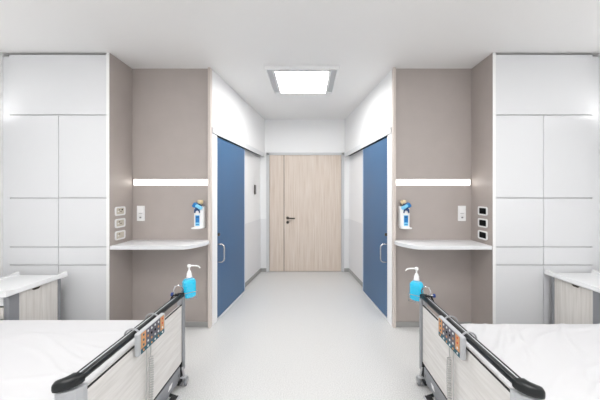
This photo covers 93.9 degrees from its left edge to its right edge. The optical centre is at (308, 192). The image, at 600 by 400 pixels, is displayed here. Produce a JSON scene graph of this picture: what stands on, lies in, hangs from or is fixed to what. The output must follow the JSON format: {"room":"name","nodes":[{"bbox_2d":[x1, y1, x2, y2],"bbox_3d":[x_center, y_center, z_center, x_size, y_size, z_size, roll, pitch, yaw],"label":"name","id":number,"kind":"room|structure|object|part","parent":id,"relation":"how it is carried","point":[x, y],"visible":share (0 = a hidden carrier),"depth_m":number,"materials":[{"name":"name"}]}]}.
{"room":"hospital interior","nodes":[
{"label":"hospital interior","id":0,"kind":"room"},
{"bbox_2d":[0,52,8,276],"bbox_3d":[-2.945,0.053,0.393,0.100,2.750,5.385,0,0,0],"label":"wall","id":1,"kind":"structure","parent":0,"point":[2,55],"depth_m":2.64,"materials":[{"name":"white paint"}]},
{"bbox_2d":[132,69,207,321],"bbox_3d":[-1.978,0.053,3.035,1.835,2.750,0.100,0,0,0],"label":"wall","id":2,"kind":"structure","parent":0,"point":[170,106],"depth_m":2.98,"materials":[{"name":"paint"}]},
{"bbox_2d":[137,206,144,220],"bbox_3d":[-1.790,0.220,2.978,0.082,0.162,0.014,0,0,0],"label":"wall socket","id":3,"kind":"object","parent":2,"relation":"attached to","point":[140,209],"visible":1,"depth_m":2.98,"materials":[{"name":"white plastic"}]},
{"bbox_2d":[110,240,208,249],"bbox_3d":[-1.463,0.520,2.812,0.832,0.037,0.343,0,0,0],"label":"wall shelf","id":4,"kind":"object","parent":2,"relation":"attached to","point":[132,244],"visible":0.94,"depth_m":2.71,"materials":[{"name":"white laminate"}]},
{"bbox_2d":[134,179,207,185],"bbox_3d":[-1.470,-0.110,2.981,0.790,0.069,0.008,0,0,0],"label":"light strip","id":5,"kind":"object","parent":2,"relation":"attached to","point":[137,182],"visible":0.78,"depth_m":2.98,"materials":[{"name":"white plastic"}]},
{"bbox_2d":[185,322,207,326],"bbox_3d":[-1.474,1.401,2.978,0.812,0.055,0.014,0,0,0],"label":"baseboard","id":6,"kind":"structure","parent":2,"relation":"attached to","point":[187,324],"depth_m":2.97,"materials":[{"name":"grey"}]},
{"bbox_2d":[191,200,205,228],"bbox_3d":[-1.154,0.225,2.922,0.107,0.296,0.125,0,0,0],"label":"soap dispenser","id":7,"kind":"object","parent":2,"relation":"attached to","point":[199,210],"visible":1,"depth_m":2.90,"materials":[{"name":"white plastic"}]},
{"bbox_3d":[-1.155,0.140,2.917,0.104,0.076,0.075,0,0,0],"label":"arm lever","id":8,"kind":"part","parent":7,"relation":"part of","materials":[{"name":"blue plastic"}]},
{"bbox_3d":[-1.144,0.253,2.947,0.086,0.220,0.075,0,0,0],"label":"plate","id":9,"kind":"part","parent":7,"relation":"part of","materials":[{"name":"white plastic"}]},
{"bbox_2d":[212,70,264,325],"bbox_3d":[-1.014,0.053,4.026,0.422,2.750,2.078,0,0,0],"label":"wall","id":10,"kind":"structure","parent":0,"point":[232,115],"depth_m":4.01,"materials":[{"name":"white paint"}]},
{"bbox_2d":[208,67,211,327],"bbox_3d":[-1.052,0.053,2.978,0.029,2.750,0.055,0,0,0],"label":"trim","id":11,"kind":"structure","parent":10,"relation":"attached to","point":[209,68],"depth_m":2.95,"materials":[{"name":"beige"}]},
{"bbox_2d":[212,127,264,324],"bbox_3d":[-0.925,0.360,4.001,0.141,2.135,2.014,0,0,7],"label":"door","id":12,"kind":"structure","parent":10,"relation":"in","point":[228,158],"depth_m":3.46,"materials":[{"name":"blue"}]},
{"bbox_3d":[-0.990,0.683,3.165,0.080,0.219,0.018,0,0,0],"label":"pull handle","id":13,"kind":"part","parent":12,"relation":"part of","materials":[{"name":"silver metal"}]},
{"bbox_3d":[-1.002,0.393,3.572,0.042,2.034,0.906,0,0,7],"label":"panel","id":14,"kind":"part","parent":12,"relation":"part of","materials":[{"name":"blue laminate"}]},
{"bbox_2d":[245,219,260,281],"bbox_3d":[-0.988,0.920,4.092,0.003,0.895,1.957,0,0,7],"label":"wall panel","id":15,"kind":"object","parent":10,"relation":"attached to","point":[252,229],"depth_m":4.60,"materials":[{"name":"white"}]},
{"bbox_2d":[245,268,260,286],"bbox_3d":[-0.982,1.397,4.092,0.015,0.062,1.958,0,0,7],"label":"baseboard","id":16,"kind":"structure","parent":10,"relation":"attached to","point":[259,270],"depth_m":4.56,"materials":[{"name":"grey plastic"}]},
{"bbox_2d":[0,0,599,119],"bbox_3d":[-0.075,-1.372,1.433,5.840,0.100,7.465,0,0,0],"label":"ceiling","id":17,"kind":"structure","parent":0,"point":[366,39],"depth_m":2.37,"materials":[{"name":"white paint"}]},
{"bbox_2d":[264,66,338,93],"bbox_3d":[-0.075,-1.304,3.284,0.780,0.036,0.752,0,0,0],"label":"recessed light","id":18,"kind":"object","parent":17,"relation":"in","point":[282,79],"visible":1,"depth_m":3.20,"materials":[{"name":"grey"}]},
{"bbox_2d":[268,71,280,93],"bbox_3d":[-0.403,-1.305,3.290,0.085,0.034,0.700,0,0,0],"label":"grille","id":19,"kind":"object","parent":18,"relation":"attached to","point":[273,76],"depth_m":3.27,"materials":[{"name":"grey metal"}]},
{"bbox_2d":[276,72,327,92],"bbox_3d":[-0.075,-1.309,3.312,0.568,0.026,0.632,0,0,0],"label":"diffuser","id":20,"kind":"object","parent":18,"relation":"attached to","point":[287,82],"depth_m":3.29,"materials":[{"name":"white plastic"}]},
{"bbox_2d":[325,71,335,93],"bbox_3d":[0.253,-1.305,3.290,0.085,0.034,0.700,0,0,0],"label":"grille","id":21,"kind":"object","parent":18,"relation":"attached to","point":[330,78],"depth_m":3.27,"materials":[{"name":"grey metal"}]},
{"bbox_2d":[167,271,435,399],"bbox_3d":[-0.075,1.478,1.433,5.840,0.100,7.465,0,0,0],"label":"floor","id":22,"kind":"structure","parent":0,"point":[291,335],"depth_m":2.60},
{"bbox_2d":[0,271,67,319],"bbox_3d":[-2.435,1.072,2.290,0.474,0.712,0.520,0,0,0],"label":"base cabinet","id":23,"kind":"object","parent":22,"relation":"on","point":[22,297],"visible":0.43,"depth_m":2.31,"materials":[{"name":"white wood"}]},
{"bbox_3d":[-2.435,0.897,2.086,0.330,0.082,0.018,0,0,0],"label":"drawer","id":24,"kind":"part","parent":23,"relation":"part of","materials":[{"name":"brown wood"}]},
{"bbox_3d":[-2.435,0.811,2.086,0.330,0.063,0.018,0,0,0],"label":"drawer","id":25,"kind":"part","parent":23,"relation":"part of","materials":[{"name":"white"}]},
{"bbox_3d":[-2.248,1.062,2.118,0.035,0.592,0.085,0,0,0],"label":"post","id":26,"kind":"part","parent":23,"relation":"part of","materials":[{"name":"grey"}]},
{"bbox_2d":[0,271,67,297],"bbox_3d":[-2.435,0.741,2.290,0.474,0.050,0.520,0,0,0],"label":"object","id":27,"kind":"object","parent":23,"relation":"on","point":[14,284],"depth_m":2.33,"materials":[{"name":"white"}]},
{"bbox_3d":[-2.243,1.053,2.322,0.014,0.570,0.335,0,0,0],"label":"panel","id":28,"kind":"part","parent":23,"relation":"part of","materials":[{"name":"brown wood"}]},
{"bbox_3d":[-2.248,1.062,2.505,0.035,0.592,0.030,0,0,0],"label":"post","id":29,"kind":"part","parent":23,"relation":"part of","materials":[{"name":"grey"}]},
{"bbox_2d":[3,52,131,319],"bbox_3d":[-2.388,0.054,2.807,1.013,2.748,0.348,0,0,0],"label":"wardrobe","id":30,"kind":"object","parent":22,"relation":"on","point":[67,119],"visible":0.83,"depth_m":2.64,"materials":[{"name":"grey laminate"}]},
{"bbox_3d":[-2.592,0.596,2.647,0.460,0.162,0.019,0,0,0],"label":"drawer","id":31,"kind":"part","parent":30,"relation":"part of","materials":[{"name":"white laminate"}]},
{"bbox_3d":[-2.592,-0.341,2.647,0.460,0.774,0.019,0,0,0],"label":"door","id":32,"kind":"part","parent":30,"relation":"part of","materials":[{"name":"white laminate"}]},
{"bbox_3d":[-2.592,0.281,2.647,0.460,0.453,0.019,0,0,0],"label":"door","id":33,"kind":"part","parent":30,"relation":"part of","materials":[{"name":"white laminate"}]},
{"bbox_3d":[-2.592,1.050,2.647,0.460,0.729,0.019,0,0,0],"label":"door","id":34,"kind":"part","parent":30,"relation":"part of","materials":[{"name":"white laminate"}]},
{"bbox_3d":[-2.366,-1.018,2.647,0.913,0.564,0.019,0,0,0],"label":"panel","id":35,"kind":"part","parent":30,"relation":"part of","materials":[{"name":"white laminate"}]},
{"bbox_3d":[-2.134,0.596,2.647,0.448,0.162,0.019,0,0,0],"label":"drawer","id":36,"kind":"part","parent":30,"relation":"part of","materials":[{"name":"white laminate"}]},
{"bbox_3d":[-2.134,-0.341,2.647,0.448,0.774,0.019,0,0,0],"label":"door","id":37,"kind":"part","parent":30,"relation":"part of","materials":[{"name":"white laminate"}]},
{"bbox_3d":[-2.134,0.281,2.647,0.448,0.453,0.019,0,0,0],"label":"door","id":38,"kind":"part","parent":30,"relation":"part of","materials":[{"name":"white laminate"}]},
{"bbox_3d":[-2.134,1.050,2.647,0.448,0.729,0.019,0,0,0],"label":"door","id":39,"kind":"part","parent":30,"relation":"part of","materials":[{"name":"white laminate"}]},
{"bbox_3d":[-1.894,0.054,2.807,0.026,2.748,0.348,0,0,0],"label":"panel","id":40,"kind":"part","parent":30,"relation":"part of","materials":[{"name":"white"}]},
{"bbox_2d":[115,206,125,215],"bbox_3d":[-1.877,0.182,2.785,0.008,0.088,0.150,0,0,0],"label":"wall socket","id":41,"kind":"object","parent":30,"relation":"attached to","point":[121,210],"visible":1,"depth_m":2.79,"materials":[{"name":"white plastic"}]},
{"bbox_2d":[115,218,125,227],"bbox_3d":[-1.877,0.301,2.785,0.008,0.088,0.150,0,0,0],"label":"wall socket","id":42,"kind":"object","parent":30,"relation":"attached to","point":[121,222],"visible":1,"depth_m":2.79,"materials":[{"name":"white plastic"}]},
{"bbox_2d":[115,230,125,239],"bbox_3d":[-1.877,0.421,2.785,0.008,0.088,0.150,0,0,0],"label":"wall socket","id":43,"kind":"object","parent":30,"relation":"attached to","point":[121,234],"visible":1,"depth_m":2.79,"materials":[{"name":"white plastic"}]},
{"bbox_2d":[51,293,188,399],"bbox_3d":[-1.880,0.953,1.622,2.000,0.950,1.017,0,0,0],"label":"hospital bed","id":44,"kind":"object","parent":22,"relation":"on","point":[125,378],"visible":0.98,"depth_m":1.57,"materials":[{"name":"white wood"}]},
{"bbox_3d":[-0.991,1.069,1.164,0.089,0.517,0.072,0,0,0],"label":"post","id":45,"kind":"part","parent":44,"relation":"part of","materials":[{"name":"grey plastic"}]},
{"bbox_3d":[-0.970,0.776,1.645,0.050,0.030,0.950,0,0,0],"label":"rail","id":46,"kind":"part","parent":44,"relation":"part of","materials":[{"name":"black plastic"}]},
{"bbox_3d":[-0.959,1.050,1.633,0.022,0.425,0.905,0,0,0],"label":"footboard panel","id":47,"kind":"part","parent":44,"relation":"part of","materials":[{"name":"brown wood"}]},
{"bbox_2d":[124,313,164,399],"bbox_3d":[-0.961,1.041,1.637,0.107,0.598,0.275,0,0,0],"label":"bed remote control","id":48,"kind":"object","parent":44,"relation":"hanging from","point":[145,337],"visible":1,"depth_m":1.62,"materials":[{"name":"grey plastic"}]},
{"bbox_3d":[-0.962,1.057,2.103,0.052,0.542,0.036,0,0,0],"label":"post","id":49,"kind":"part","parent":44,"relation":"part of","materials":[{"name":"grey"}]},
{"bbox_2d":[170,285,197,300],"bbox_3d":[-0.960,0.753,2.139,0.106,0.139,0.219,0,0,34],"label":"holder","id":50,"kind":"object","parent":44,"relation":"attached to","point":[172,294],"visible":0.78,"depth_m":2.07,"materials":[{"name":"silver metal"}]},
{"bbox_3d":[-0.974,0.736,2.101,0.030,0.105,0.101,0,0,17],"label":"clamp arm","id":51,"kind":"part","parent":50,"relation":"part of","materials":[{"name":"silver metal"}]},
{"bbox_2d":[182,264,199,298],"bbox_3d":[-0.915,0.687,2.172,0.110,0.258,0.109,0,0,-41],"label":"pump bottle","id":52,"kind":"object","parent":50,"relation":"in","point":[189,284],"visible":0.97,"depth_m":2.16,"materials":[{"name":"blue plastic"}]},
{"bbox_3d":[-1.945,1.023,1.595,1.790,0.155,0.790,0,0,0],"label":"mattress","id":53,"kind":"object","parent":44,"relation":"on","visible":0},
{"bbox_2d":[0,320,142,399],"bbox_3d":[-1.929,0.927,1.593,1.802,0.091,0.837,0,0,0],"label":"duvet","id":54,"kind":"object","parent":53,"relation":"on","point":[34,354],"visible":0.89,"depth_m":1.60,"materials":[{"name":"grey fabric"}]},
{"bbox_2d":[416,294,545,399],"bbox_3d":[1.754,0.953,1.612,1.952,0.950,1.037,0,0,0],"label":"hospital bed","id":55,"kind":"object","parent":22,"relation":"on","point":[473,379],"visible":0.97,"depth_m":1.56,"materials":[{"name":"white wood"}]},
{"bbox_2d":[408,286,435,303],"bbox_3d":[0.864,0.769,2.136,0.108,0.151,0.225,0,0,-32],"label":"holder","id":56,"kind":"object","parent":55,"relation":"attached to","point":[432,296],"visible":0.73,"depth_m":2.06,"materials":[{"name":"silver metal"}]},
{"bbox_2d":[405,267,422,301],"bbox_3d":[0.819,0.709,2.172,0.110,0.258,0.109,0,0,41],"label":"pump bottle","id":57,"kind":"object","parent":56,"relation":"in","point":[416,285],"visible":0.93,"depth_m":2.16,"materials":[{"name":"blue plastic"}]},
{"bbox_3d":[0.873,0.751,2.101,0.034,0.117,0.100,0,0,-13],"label":"clamp arm","id":58,"kind":"part","parent":56,"relation":"part of","materials":[{"name":"silver metal"}]},
{"bbox_3d":[0.860,1.062,2.103,0.052,0.532,0.036,0,0,0],"label":"post","id":59,"kind":"part","parent":55,"relation":"part of","materials":[{"name":"grey"}]},
{"bbox_2d":[438,315,476,399],"bbox_3d":[0.859,1.051,1.623,0.107,0.598,0.275,0,0,0],"label":"bed remote control","id":60,"kind":"object","parent":55,"relation":"hanging from","point":[452,337],"visible":0.98,"depth_m":1.61,"materials":[{"name":"grey plastic"}]},
{"bbox_3d":[0.857,1.052,1.623,0.022,0.423,0.925,0,0,0],"label":"footboard panel","id":61,"kind":"part","parent":55,"relation":"part of","materials":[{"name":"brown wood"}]},
{"bbox_3d":[0.868,0.786,1.635,0.050,0.030,0.970,0,0,0],"label":"rail","id":62,"kind":"part","parent":55,"relation":"part of","materials":[{"name":"black plastic"}]},
{"bbox_3d":[0.889,1.075,1.144,0.089,0.507,0.072,0,0,0],"label":"post","id":63,"kind":"part","parent":55,"relation":"part of","materials":[{"name":"grey plastic"}]},
{"bbox_3d":[1.819,1.038,1.585,1.742,0.126,0.810,0,0,0],"label":"mattress","id":64,"kind":"object","parent":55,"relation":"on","visible":0},
{"bbox_2d":[460,323,599,399],"bbox_3d":[1.803,0.949,1.583,1.754,0.107,0.857,0,0,0],"label":"duvet","id":65,"kind":"object","parent":64,"relation":"on","point":[562,359],"visible":0.82,"depth_m":1.60,"materials":[{"name":"grey fabric"}]},
{"bbox_2d":[472,52,598,323],"bbox_3d":[2.237,0.054,2.807,1.013,2.748,0.348,0,0,0],"label":"wardrobe","id":66,"kind":"object","parent":22,"relation":"on","point":[535,118],"visible":0.81,"depth_m":2.64,"materials":[{"name":"grey"}]},
{"bbox_2d":[478,218,487,227],"bbox_3d":[1.727,0.301,2.785,0.008,0.088,0.150,0,0,0],"label":"wall socket","id":67,"kind":"object","parent":66,"relation":"attached to","point":[482,222],"visible":1,"depth_m":2.78,"materials":[{"name":"white plastic"}]},
{"bbox_2d":[478,230,487,239],"bbox_3d":[1.727,0.421,2.785,0.008,0.088,0.150,0,0,0],"label":"wall socket","id":68,"kind":"object","parent":66,"relation":"attached to","point":[483,235],"visible":1,"depth_m":2.78,"materials":[{"name":"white plastic"}]},
{"bbox_2d":[478,206,487,215],"bbox_3d":[1.727,0.182,2.785,0.008,0.088,0.150,0,0,0],"label":"wall socket","id":69,"kind":"object","parent":66,"relation":"attached to","point":[483,211],"visible":1,"depth_m":2.78,"materials":[{"name":"white plastic"}]},
{"bbox_3d":[1.744,0.054,2.807,0.026,2.748,0.348,0,0,0],"label":"panel","id":70,"kind":"part","parent":66,"relation":"part of","materials":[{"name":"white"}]},
{"bbox_3d":[1.984,0.596,2.647,0.448,0.162,0.019,0,0,0],"label":"drawer","id":71,"kind":"part","parent":66,"relation":"part of","materials":[{"name":"white laminate"}]},
{"bbox_3d":[1.984,-0.341,2.647,0.448,0.774,0.019,0,0,0],"label":"door","id":72,"kind":"part","parent":66,"relation":"part of","materials":[{"name":"white laminate"}]},
{"bbox_3d":[1.984,0.281,2.647,0.448,0.453,0.019,0,0,0],"label":"door","id":73,"kind":"part","parent":66,"relation":"part of","materials":[{"name":"white laminate"}]},
{"bbox_3d":[1.984,1.050,2.647,0.448,0.729,0.019,0,0,0],"label":"door","id":74,"kind":"part","parent":66,"relation":"part of","materials":[{"name":"white laminate"}]},
{"bbox_3d":[2.216,-1.018,2.647,0.913,0.564,0.019,0,0,0],"label":"panel","id":75,"kind":"part","parent":66,"relation":"part of","materials":[{"name":"white laminate"}]},
{"bbox_3d":[2.442,0.596,2.647,0.460,0.162,0.019,0,0,0],"label":"drawer","id":76,"kind":"part","parent":66,"relation":"part of","materials":[{"name":"white laminate"}]},
{"bbox_3d":[2.442,-0.341,2.647,0.460,0.774,0.019,0,0,0],"label":"door","id":77,"kind":"part","parent":66,"relation":"part of","materials":[{"name":"white laminate"}]},
{"bbox_3d":[2.442,0.281,2.647,0.460,0.453,0.019,0,0,0],"label":"door","id":78,"kind":"part","parent":66,"relation":"part of","materials":[{"name":"white laminate"}]},
{"bbox_3d":[2.442,1.050,2.647,0.460,0.729,0.019,0,0,0],"label":"door","id":79,"kind":"part","parent":66,"relation":"part of","materials":[{"name":"white laminate"}]},
{"bbox_2d":[545,270,599,323],"bbox_3d":[2.435,1.072,2.342,0.474,0.712,0.535,0,0,0],"label":"base cabinet","id":80,"kind":"object","parent":22,"relation":"on","point":[575,296],"visible":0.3,"depth_m":2.38,"materials":[{"name":"white wood"}]},
{"bbox_3d":[2.248,1.062,2.565,0.035,0.592,0.030,0,0,0],"label":"post","id":81,"kind":"part","parent":80,"relation":"part of","materials":[{"name":"grey metal"}]},
{"bbox_2d":[545,270,599,292],"bbox_3d":[2.435,0.741,2.342,0.474,0.050,0.535,0,0,0],"label":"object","id":82,"kind":"object","parent":80,"relation":"on","point":[590,282],"depth_m":2.42,"materials":[{"name":"white"}]},
{"bbox_3d":[2.243,1.053,2.375,0.014,0.570,0.350,0,0,0],"label":"panel","id":83,"kind":"part","parent":80,"relation":"part of","materials":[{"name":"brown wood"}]},
{"bbox_3d":[2.248,1.062,2.163,0.035,0.592,0.085,0,0,0],"label":"post","id":84,"kind":"part","parent":80,"relation":"part of","materials":[{"name":"grey"}]},
{"bbox_2d":[260,120,348,218],"bbox_3d":[-0.075,0.053,5.115,2.300,2.750,0.100,0,0,0],"label":"wall","id":85,"kind":"structure","parent":0,"point":[281,136],"depth_m":5.07,"materials":[{"name":"white paint"}]},
{"bbox_2d":[261,219,265,271],"bbox_3d":[-0.821,0.951,5.058,0.103,0.955,0.014,0,0,0],"label":"trim","id":86,"kind":"structure","parent":85,"relation":"attached to","point":[263,221],"depth_m":5.06,"materials":[{"name":"white paint"}]},
{"bbox_2d":[266,153,343,271],"bbox_3d":[-0.067,0.352,5.059,1.404,2.152,0.131,0,0,0],"label":"door","id":87,"kind":"structure","parent":85,"relation":"in","point":[305,191],"depth_m":5.06,"materials":[{"name":"beige wood"}]},
{"bbox_2d":[344,219,348,271],"bbox_3d":[0.678,0.951,5.058,0.087,0.955,0.014,0,0,0],"label":"trim","id":88,"kind":"structure","parent":85,"relation":"attached to","point":[346,221],"depth_m":5.06,"materials":[{"name":"white paint"}]},
{"bbox_2d":[345,70,391,325],"bbox_3d":[0.864,0.053,4.026,0.422,2.750,2.078,0,0,0],"label":"wall","id":89,"kind":"structure","parent":0,"point":[372,116],"depth_m":4.03,"materials":[{"name":"white paint"}]},
{"bbox_2d":[349,219,362,281],"bbox_3d":[0.838,0.920,4.092,0.003,0.895,1.957,0,0,-7],"label":"wall panel","id":90,"kind":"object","parent":89,"relation":"attached to","point":[355,228],"depth_m":4.59,"materials":[{"name":"white"}]},
{"bbox_2d":[349,269,362,286],"bbox_3d":[0.832,1.397,4.092,0.015,0.062,1.958,0,0,-7],"label":"baseboard","id":91,"kind":"structure","parent":89,"relation":"attached to","point":[359,281],"depth_m":4.55,"materials":[{"name":"grey plastic"}]},
{"bbox_2d":[345,127,391,324],"bbox_3d":[0.775,0.360,4.001,0.141,2.135,2.014,0,0,-7],"label":"door","id":92,"kind":"structure","parent":89,"relation":"in","point":[376,150],"depth_m":3.45,"materials":[{"name":"blue"}]},
{"bbox_3d":[0.852,0.393,3.572,0.042,2.034,0.906,0,0,-7],"label":"panel","id":93,"kind":"part","parent":92,"relation":"part of","materials":[{"name":"blue laminate"}]},
{"bbox_3d":[0.840,0.683,3.165,0.080,0.219,0.018,0,0,0],"label":"pull handle","id":94,"kind":"part","parent":92,"relation":"part of","materials":[{"name":"silver metal"}]},
{"bbox_2d":[392,67,395,327],"bbox_3d":[0.902,0.053,2.978,0.029,2.750,0.055,0,0,0],"label":"trim","id":95,"kind":"structure","parent":89,"relation":"attached to","point":[394,68],"depth_m":2.95,"materials":[{"name":"beige"}]},
{"bbox_2d":[396,69,471,321],"bbox_3d":[1.827,0.053,3.035,1.835,2.750,0.100,0,0,0],"label":"wall","id":96,"kind":"structure","parent":0,"point":[434,106],"depth_m":2.98,"materials":[{"name":"paint"}]},
{"bbox_2d":[398,200,411,228],"bbox_3d":[1.004,0.225,2.922,0.107,0.296,0.125,0,0,0],"label":"soap dispenser","id":97,"kind":"object","parent":96,"relation":"attached to","point":[404,210],"visible":1,"depth_m":2.90,"materials":[{"name":"white plastic"}]},
{"bbox_3d":[0.994,0.253,2.947,0.086,0.220,0.075,0,0,0],"label":"plate","id":98,"kind":"part","parent":97,"relation":"part of","materials":[{"name":"white plastic"}]},
{"bbox_3d":[1.005,0.140,2.917,0.104,0.076,0.075,0,0,0],"label":"arm lever","id":99,"kind":"part","parent":97,"relation":"part of","materials":[{"name":"blue plastic"}]},
{"bbox_2d":[396,179,469,185],"bbox_3d":[1.320,-0.110,2.981,0.790,0.069,0.008,0,0,0],"label":"light strip","id":100,"kind":"object","parent":96,"relation":"attached to","point":[399,182],"visible":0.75,"depth_m":2.98,"materials":[{"name":"white plastic"}]},
{"bbox_2d":[396,322,471,326],"bbox_3d":[1.324,1.401,2.978,0.812,0.055,0.014,0,0,0],"label":"baseboard","id":101,"kind":"structure","parent":96,"relation":"attached to","point":[398,324],"depth_m":2.97,"materials":[{"name":"grey"}]},
{"bbox_2d":[394,240,491,249],"bbox_3d":[1.313,0.520,2.812,0.832,0.037,0.343,0,0,0],"label":"wall shelf","id":102,"kind":"object","parent":96,"relation":"attached to","point":[412,244],"visible":0.98,"depth_m":2.71,"materials":[{"name":"white laminate"}]},
{"bbox_2d":[458,206,465,220],"bbox_3d":[1.627,0.220,2.978,0.082,0.162,0.014,0,0,0],"label":"wall socket","id":103,"kind":"object","parent":96,"relation":"attached to","point":[461,209],"visible":1,"depth_m":2.98,"materials":[{"name":"white plastic"}]},
{"bbox_2d":[593,53,599,271],"bbox_3d":[2.795,0.053,0.393,0.100,2.750,5.385,0,0,0],"label":"wall","id":104,"kind":"structure","parent":0,"point":[598,54],"depth_m":2.65,"materials":[{"name":"white paint"}]}
]}

